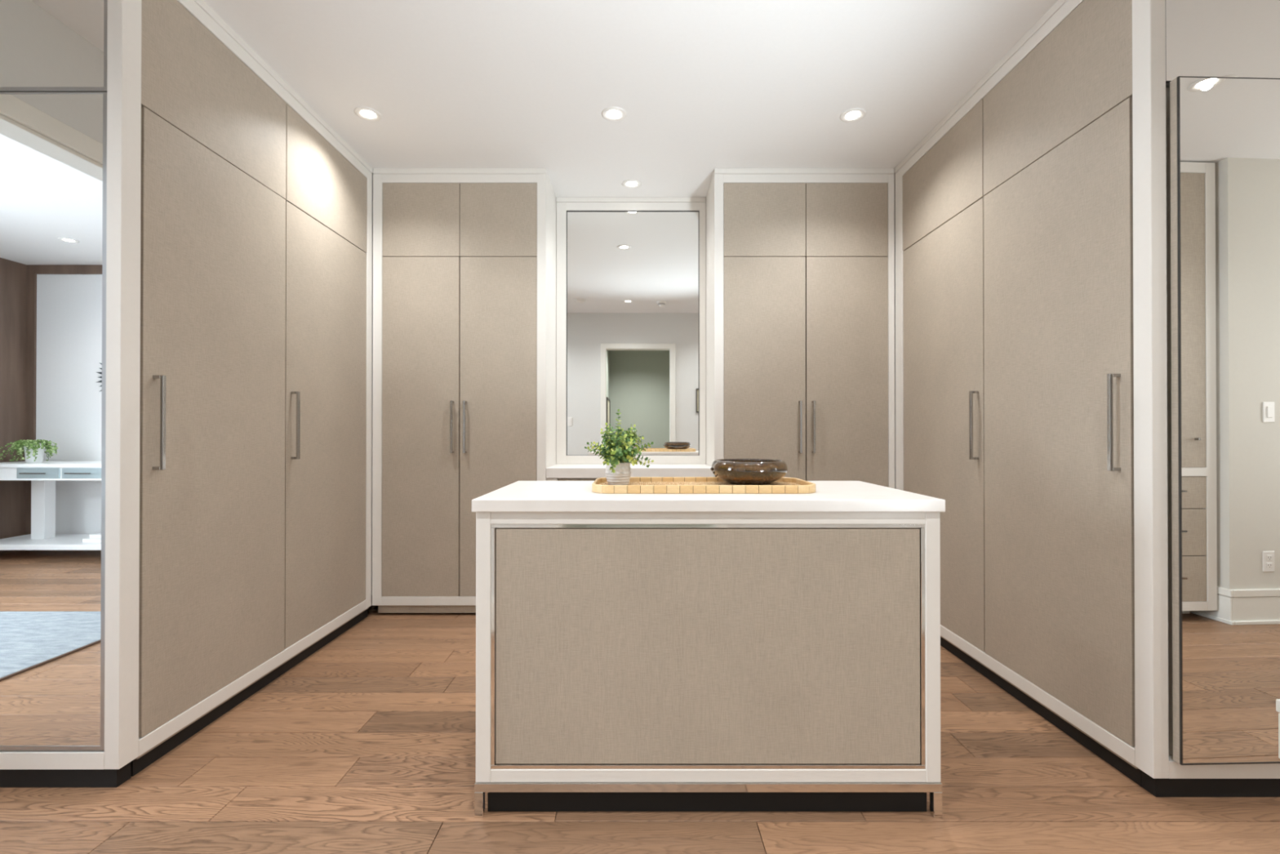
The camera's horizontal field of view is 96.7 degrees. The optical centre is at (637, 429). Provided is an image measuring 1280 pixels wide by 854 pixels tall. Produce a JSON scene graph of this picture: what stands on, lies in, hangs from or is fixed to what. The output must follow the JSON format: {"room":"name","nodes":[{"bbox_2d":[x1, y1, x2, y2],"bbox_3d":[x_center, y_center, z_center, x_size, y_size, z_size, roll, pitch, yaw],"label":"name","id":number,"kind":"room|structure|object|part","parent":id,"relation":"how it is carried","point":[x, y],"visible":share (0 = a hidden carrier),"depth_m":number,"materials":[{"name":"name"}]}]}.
{"room":"walk-in closet","nodes":[
{"label":"walk-in closet","id":0,"kind":"room"},
{"bbox_2d":[204,0,1057,199],"bbox_3d":[-0.375,-1.640,0.757,11.150,0.100,6.700,0,0,0],"label":"ceiling","id":1,"kind":"structure","parent":0,"point":[702,86],"depth_m":2.54,"materials":[{"name":"paint"}]},
{"bbox_2d":[354,106,382,121],"bbox_3d":[-1.350,-1.577,2.847,0.126,0.007,0.126,0,0,0],"label":"recessed light","id":2,"kind":"object","parent":1,"relation":"in","point":[367,113],"visible":1,"depth_m":2.84,"materials":[{"name":"white"}]},
{"bbox_2d":[601,106,626,121],"bbox_3d":[-0.120,-1.577,2.847,0.126,0.007,0.126,0,0,0],"label":"recessed light","id":3,"kind":"object","parent":1,"relation":"in","point":[613,114],"visible":1,"depth_m":2.84,"materials":[{"name":"white"}]},
{"bbox_2d":[622,179,641,188],"bbox_3d":[-0.040,-1.573,3.647,0.126,0.007,0.126,0,0,0],"label":"recessed light","id":4,"kind":"object","parent":1,"relation":"in","point":[630,184],"visible":1,"depth_m":3.64,"materials":[{"name":"white"}]},
{"bbox_2d":[840,107,866,122],"bbox_3d":[1.080,-1.577,2.857,0.126,0.007,0.126,0,0,0],"label":"recessed light","id":5,"kind":"object","parent":1,"relation":"in","point":[855,114],"visible":1,"depth_m":2.85,"materials":[{"name":"white"}]},
{"bbox_2d":[371,200,895,595],"bbox_3d":[0.045,-0.221,3.961,4.570,2.708,0.120,0,0,0],"label":"wall","id":6,"kind":"structure","parent":0,"point":[372,200],"depth_m":3.90,"materials":[{"name":"paint"}]},
{"bbox_2d":[555,197,706,463],"bbox_3d":[-0.046,-0.671,3.875,1.014,1.808,0.047,0,0,0],"label":"mirror","id":7,"kind":"object","parent":6,"relation":"attached to","point":[631,272],"visible":0.96,"depth_m":3.87,"materials":[{"name":"white paint"}]},
{"bbox_3d":[-0.046,-1.559,3.867,1.014,0.032,0.024,0,0,0],"label":"crown","id":8,"kind":"part","parent":7,"relation":"part of","materials":[{"name":"white paint"}]},
{"bbox_3d":[-0.035,0.204,3.861,0.904,0.058,0.020,0,0,0],"label":"frame rail","id":9,"kind":"part","parent":7,"relation":"part of","materials":[{"name":"white paint"}]},
{"bbox_3d":[-0.035,-1.515,3.869,0.904,0.055,0.020,0,0,0],"label":"frame rail","id":10,"kind":"part","parent":7,"relation":"part of","materials":[{"name":"white paint"}]},
{"bbox_2d":[0,595,1279,853],"bbox_3d":[-0.375,1.160,0.745,11.150,0.100,6.700,0,0,0],"label":"floor","id":11,"kind":"structure","parent":0,"point":[366,744],"depth_m":1.71,"materials":[{"name":"brown wood"}]},
{"bbox_2d":[0,0,141,786],"bbox_3d":[-1.911,-0.235,1.798,0.621,2.700,0.074,0,0,0],"label":"tall cabinet","id":12,"kind":"object","parent":11,"relation":"on","point":[70,70],"visible":1,"depth_m":1.77,"materials":[{"name":"white paint"}]},
{"bbox_3d":[-1.931,-0.033,1.772,0.528,2.029,0.004,0,0,0],"label":"mirror pane","id":13,"kind":"part","parent":12,"relation":"part of","materials":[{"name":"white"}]},
{"bbox_3d":[-1.931,-1.281,1.780,0.528,0.424,0.004,0,0,0],"label":"mirror pane","id":14,"kind":"part","parent":12,"relation":"part of","materials":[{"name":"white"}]},
{"bbox_3d":[-1.937,1.025,1.776,0.570,0.052,0.034,0,0,0],"label":"rail","id":15,"kind":"part","parent":12,"relation":"part of","materials":[{"name":"white paint"}]},
{"bbox_3d":[-1.931,-0.029,1.771,0.554,2.046,0.006,0,0,0],"label":"edge frame","id":16,"kind":"part","parent":12,"relation":"part of","materials":[{"name":"silver metal"}]},
{"bbox_3d":[-1.931,-1.277,1.779,0.554,0.442,0.006,0,0,0],"label":"edge frame","id":17,"kind":"part","parent":12,"relation":"part of","materials":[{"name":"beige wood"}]},
{"bbox_3d":[-1.629,-0.250,1.800,0.047,2.603,0.070,0,0,0],"label":"corner post","id":18,"kind":"part","parent":12,"relation":"part of","materials":[{"name":"white paint"}]},
{"bbox_2d":[130,0,372,776],"bbox_3d":[-1.889,-0.231,2.634,0.632,2.700,1.595,0,0,0],"label":"wardrobe","id":19,"kind":"object","parent":11,"relation":"on","point":[256,214],"visible":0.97,"depth_m":2.31,"materials":[{"name":"white paint"}]},
{"bbox_3d":[-1.591,-0.023,1.890,0.036,0.314,0.013,0,0,0],"label":"handle","id":20,"kind":"part","parent":19,"relation":"part of","materials":[{"name":"silver metal"}]},
{"bbox_3d":[-1.618,-0.025,2.220,0.020,2.049,0.745,0,0,0],"label":"door","id":21,"kind":"part","parent":19,"relation":"part of","materials":[{"name":"beige wood"}]},
{"bbox_3d":[-1.618,-1.275,2.221,0.020,0.442,0.757,0,0,0],"label":"door","id":22,"kind":"part","parent":19,"relation":"part of","materials":[{"name":"beige wood"}]},
{"bbox_3d":[-1.617,1.029,2.598,0.024,0.052,1.536,0,0,0],"label":"rail","id":23,"kind":"part","parent":19,"relation":"part of","materials":[{"name":"white paint"}]},
{"bbox_3d":[-1.617,-1.522,2.610,0.024,0.052,1.536,0,0,0],"label":"rail","id":24,"kind":"part","parent":19,"relation":"part of","materials":[{"name":"white paint"}]},
{"bbox_3d":[-1.628,-1.565,2.638,0.054,0.032,1.591,0,0,0],"label":"crown","id":25,"kind":"part","parent":19,"relation":"part of","materials":[{"name":"white paint"}]},
{"bbox_3d":[-1.591,-0.020,2.642,0.036,0.314,0.013,0,0,0],"label":"handle","id":26,"kind":"part","parent":19,"relation":"part of","materials":[{"name":"silver metal"}]},
{"bbox_3d":[-1.619,-0.022,2.985,0.018,2.049,0.768,0,0,0],"label":"door","id":27,"kind":"part","parent":19,"relation":"part of","materials":[{"name":"beige wood"}]},
{"bbox_3d":[-1.618,-1.271,2.990,0.020,0.442,0.769,0,0,0],"label":"door","id":28,"kind":"part","parent":19,"relation":"part of","materials":[{"name":"beige fabric"}]},
{"bbox_2d":[372,168,556,613],"bbox_3d":[-1.079,-0.227,3.648,1.047,2.700,0.497,0,0,0],"label":"wardrobe","id":29,"kind":"object","parent":11,"relation":"on","point":[464,300],"visible":0.89,"depth_m":3.43,"materials":[{"name":"white paint"}]},
{"bbox_3d":[-1.313,-0.020,3.443,0.463,2.049,0.020,0,0,0],"label":"door","id":30,"kind":"part","parent":29,"relation":"part of","materials":[{"name":"beige wood"}]},
{"bbox_3d":[-1.312,-1.269,3.449,0.464,0.442,0.020,0,0,0],"label":"door","id":31,"kind":"part","parent":29,"relation":"part of","materials":[{"name":"beige fabric"}]},
{"bbox_3d":[-1.078,1.033,3.437,0.936,0.052,0.024,0,0,0],"label":"rail","id":32,"kind":"part","parent":29,"relation":"part of","materials":[{"name":"white paint"}]},
{"bbox_3d":[-1.117,-0.017,3.416,0.013,0.314,0.036,0,0,0],"label":"handle","id":33,"kind":"part","parent":29,"relation":"part of","materials":[{"name":"silver metal"}]},
{"bbox_3d":[-1.078,-1.518,3.449,0.936,0.052,0.024,0,0,0],"label":"rail","id":34,"kind":"part","parent":29,"relation":"part of","materials":[{"name":"white paint"}]},
{"bbox_3d":[-1.040,-0.017,3.416,0.013,0.314,0.036,0,0,0],"label":"handle","id":35,"kind":"part","parent":29,"relation":"part of","materials":[{"name":"silver metal"}]},
{"bbox_3d":[-1.078,-1.560,3.660,1.046,0.032,0.454,0,0,0],"label":"crown","id":36,"kind":"part","parent":29,"relation":"part of","materials":[{"name":"white paint"}]},
{"bbox_3d":[-0.844,-1.269,3.449,0.464,0.442,0.020,0,0,0],"label":"door","id":37,"kind":"part","parent":29,"relation":"part of","materials":[{"name":"beige fabric"}]},
{"bbox_3d":[-0.843,-0.020,3.443,0.463,2.049,0.020,0,0,0],"label":"door","id":38,"kind":"part","parent":29,"relation":"part of","materials":[{"name":"beige wood"}]},
{"bbox_3d":[-0.564,-0.242,3.676,0.018,2.603,0.440,0,0,0],"label":"panel","id":39,"kind":"part","parent":29,"relation":"part of","materials":[{"name":"white paint"}]},
{"bbox_2d":[546,478,596,480],"bbox_3d":[-0.046,0.710,3.645,1.011,0.828,0.484,0,0,0],"label":"vanity cabinet","id":40,"kind":"object","parent":11,"relation":"on","point":[548,479],"visible":0.02,"depth_m":3.44,"materials":[{"name":"white paint"}]},
{"bbox_3d":[-0.046,0.400,3.447,0.877,0.199,0.020,0,0,0],"label":"drawer","id":41,"kind":"part","parent":40,"relation":"part of","materials":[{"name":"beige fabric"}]},
{"bbox_2d":[546,463,714,478],"bbox_3d":[-0.046,0.263,3.660,1.013,0.061,0.461,0,0,0],"label":"countertop","id":42,"kind":"structure","parent":40,"relation":"on","point":[558,470],"depth_m":3.43,"materials":[{"name":"stone"}]},
{"bbox_2d":[474,511,942,817],"bbox_3d":[0.202,0.677,1.944,1.344,0.878,0.620,0,0,0],"label":"base cabinet","id":43,"kind":"object","parent":11,"relation":"on","point":[626,661],"visible":0.84,"depth_m":1.64,"materials":[{"name":"white paint"}]},
{"bbox_3d":[-0.458,1.077,1.645,0.025,0.074,0.025,0,0,0],"label":"leg","id":44,"kind":"part","parent":43,"relation":"part of","materials":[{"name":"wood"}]},
{"bbox_3d":[-0.446,0.625,1.658,0.042,0.778,0.042,0,0,0],"label":"post","id":45,"kind":"part","parent":43,"relation":"part of","materials":[{"name":"white paint"}]},
{"bbox_3d":[0.202,0.625,1.655,1.226,0.678,0.024,0,0,0],"label":"panel","id":46,"kind":"part","parent":43,"relation":"part of","materials":[{"name":"beige fabric"}]},
{"bbox_3d":[0.202,0.997,1.651,1.254,0.036,0.029,0,0,0],"label":"rail","id":47,"kind":"part","parent":43,"relation":"part of","materials":[{"name":"white paint"}]},
{"bbox_3d":[0.202,0.255,1.654,1.254,0.036,0.029,0,0,0],"label":"rail","id":48,"kind":"part","parent":43,"relation":"part of","materials":[{"name":"white paint"}]},
{"bbox_3d":[0.202,1.028,1.645,1.344,0.026,0.025,0,0,0],"label":"rail","id":49,"kind":"part","parent":43,"relation":"part of","materials":[{"name":"silver metal"}]},
{"bbox_2d":[471,480,945,511],"bbox_3d":[0.202,0.220,1.946,1.358,0.036,0.634,0,0,0],"label":"countertop","id":50,"kind":"structure","parent":43,"relation":"on","point":[519,495],"depth_m":1.63,"materials":[{"name":"stone"}]},
{"bbox_2d":[591,476,815,493],"bbox_3d":[0.214,0.188,1.953,0.728,0.026,0.336,0,0,0],"label":"serving tray","id":51,"kind":"object","parent":50,"relation":"on","point":[637,485],"visible":0.92,"depth_m":1.79,"materials":[{"name":"brown wood"}]},
{"bbox_2d":[584,408,653,484],"bbox_3d":[-0.067,0.059,1.984,0.214,0.264,0.259,0,0,-40],"label":"potted plant","id":52,"kind":"object","parent":51,"relation":"on","point":[618,457],"visible":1,"depth_m":1.95,"materials":[{"name":"green plant"}]},
{"bbox_3d":[-0.069,0.152,1.984,0.092,0.078,0.091,0,0,0],"label":"pot","id":53,"kind":"part","parent":52,"relation":"part of","materials":[{"name":"ceramic"}]},
{"bbox_3d":[-0.067,0.039,1.984,0.197,0.200,0.239,0,0,-41],"label":"stem","id":54,"kind":"part","parent":52,"relation":"part of","materials":[{"name":"green plant"}]},
{"bbox_2d":[710,458,787,484],"bbox_3d":[0.391,0.150,2.010,0.272,0.084,0.266,0,0,0],"label":"bowl","id":55,"kind":"object","parent":51,"relation":"on","point":[733,471],"visible":0.97,"depth_m":1.91,"materials":[{"name":"brown ceramic"}]},
{"bbox_3d":[0.850,0.625,1.658,0.042,0.778,0.042,0,0,0],"label":"post","id":56,"kind":"part","parent":43,"relation":"part of","materials":[{"name":"white paint"}]},
{"bbox_3d":[0.862,1.077,1.645,0.025,0.074,0.025,0,0,0],"label":"leg","id":57,"kind":"part","parent":43,"relation":"part of","materials":[{"name":"silver metal"}]},
{"bbox_2d":[705,168,894,488],"bbox_3d":[1.006,-0.227,3.648,1.087,2.700,0.497,0,0,0],"label":"wardrobe","id":58,"kind":"object","parent":11,"relation":"on","point":[800,262],"visible":0.73,"depth_m":3.44,"materials":[{"name":"white paint"}]},
{"bbox_3d":[0.471,-0.242,3.676,0.018,2.603,0.440,0,0,0],"label":"panel","id":59,"kind":"part","parent":58,"relation":"part of","materials":[{"name":"white paint"}]},
{"bbox_3d":[0.766,-1.269,3.449,0.494,0.442,0.020,0,0,0],"label":"door","id":60,"kind":"part","parent":58,"relation":"part of","materials":[{"name":"beige fabric"}]},
{"bbox_3d":[0.765,-0.020,3.443,0.493,2.049,0.020,0,0,0],"label":"door","id":61,"kind":"part","parent":58,"relation":"part of","materials":[{"name":"beige wood"}]},
{"bbox_3d":[0.975,-0.017,3.416,0.013,0.314,0.036,0,0,0],"label":"handle","id":62,"kind":"part","parent":58,"relation":"part of","materials":[{"name":"silver metal"}]},
{"bbox_3d":[1.005,-1.560,3.660,1.086,0.032,0.454,0,0,0],"label":"crown","id":63,"kind":"part","parent":58,"relation":"part of","materials":[{"name":"white paint"}]},
{"bbox_3d":[1.014,-1.518,3.449,0.995,0.052,0.024,0,0,0],"label":"rail","id":64,"kind":"part","parent":58,"relation":"part of","materials":[{"name":"white paint"}]},
{"bbox_3d":[1.055,-0.017,3.416,0.013,0.314,0.036,0,0,0],"label":"handle","id":65,"kind":"part","parent":58,"relation":"part of","materials":[{"name":"silver metal"}]},
{"bbox_3d":[1.264,-1.269,3.449,0.493,0.442,0.020,0,0,0],"label":"door","id":66,"kind":"part","parent":58,"relation":"part of","materials":[{"name":"beige fabric"}]},
{"bbox_3d":[1.264,-0.020,3.443,0.492,2.049,0.020,0,0,0],"label":"door","id":67,"kind":"part","parent":58,"relation":"part of","materials":[{"name":"beige wood"}]},
{"bbox_2d":[894,0,1141,786],"bbox_3d":[1.863,-0.231,2.608,0.685,2.700,1.647,0,0,0],"label":"wardrobe","id":68,"kind":"object","parent":11,"relation":"on","point":[1014,213],"visible":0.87,"depth_m":2.22,"materials":[{"name":"white paint"}]},
{"bbox_3d":[1.565,-1.271,2.956,0.020,0.442,0.774,0,0,0],"label":"door","id":69,"kind":"part","parent":68,"relation":"part of","materials":[{"name":"beige wood"}]},
{"bbox_3d":[1.566,-0.022,2.951,0.018,2.049,0.773,0,0,0],"label":"door","id":70,"kind":"part","parent":68,"relation":"part of","materials":[{"name":"beige wood"}]},
{"bbox_3d":[1.538,-0.020,2.605,0.036,0.314,0.013,0,0,0],"label":"handle","id":71,"kind":"part","parent":68,"relation":"part of","materials":[{"name":"silver metal"}]},
{"bbox_3d":[1.575,-1.565,2.612,0.054,0.032,1.643,0,0,0],"label":"crown","id":72,"kind":"part","parent":68,"relation":"part of","materials":[{"name":"white paint"}]},
{"bbox_3d":[1.564,-1.522,2.568,0.024,0.052,1.556,0,0,0],"label":"rail","id":73,"kind":"part","parent":68,"relation":"part of","materials":[{"name":"white paint"}]},
{"bbox_3d":[1.564,1.029,2.556,0.024,0.052,1.556,0,0,0],"label":"rail","id":74,"kind":"part","parent":68,"relation":"part of","materials":[{"name":"white paint"}]},
{"bbox_3d":[1.565,-1.275,2.177,0.020,0.442,0.772,0,0,0],"label":"door","id":75,"kind":"part","parent":68,"relation":"part of","materials":[{"name":"beige wood"}]},
{"bbox_3d":[1.565,-0.026,2.176,0.020,2.049,0.760,0,0,0],"label":"door","id":76,"kind":"part","parent":68,"relation":"part of","materials":[{"name":"beige wood"}]},
{"bbox_3d":[1.538,-0.024,1.838,0.036,0.314,0.013,0,0,0],"label":"handle","id":77,"kind":"part","parent":68,"relation":"part of","materials":[{"name":"silver metal"}]},
{"bbox_2d":[1132,0,1279,796],"bbox_3d":[1.868,-0.235,1.737,0.640,2.700,0.093,0,0,0],"label":"tall cabinet","id":78,"kind":"object","parent":11,"relation":"on","point":[1206,73],"visible":1,"depth_m":1.70,"materials":[{"name":"white paint"}]},
{"bbox_3d":[1.575,-0.251,1.751,0.047,2.603,0.065,0,0,0],"label":"corner post","id":79,"kind":"part","parent":78,"relation":"part of","materials":[{"name":"white paint"}]},
{"bbox_3d":[1.892,-0.029,1.716,0.564,2.046,0.022,0,0,-2],"label":"door","id":80,"kind":"part","parent":78,"relation":"part of","materials":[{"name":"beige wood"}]},
{"bbox_3d":[1.887,-1.278,1.733,0.566,0.437,0.004,0,0,0],"label":"mirror pane","id":81,"kind":"part","parent":78,"relation":"part of","materials":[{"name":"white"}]},
{"bbox_3d":[1.893,1.025,1.730,0.589,0.052,0.034,0,0,0],"label":"rail","id":82,"kind":"part","parent":78,"relation":"part of","materials":[{"name":"white paint"}]},
{"bbox_3d":[1.892,-0.029,1.702,0.564,2.046,0.006,0,0,-2],"label":"edge frame","id":83,"kind":"part","parent":78,"relation":"part of","materials":[{"name":"grey metal"}]},
{"bbox_3d":[1.892,-0.030,1.702,0.557,2.041,0.004,0,0,-2],"label":"mirror pane","id":84,"kind":"part","parent":78,"relation":"part of","materials":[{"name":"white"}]}
]}

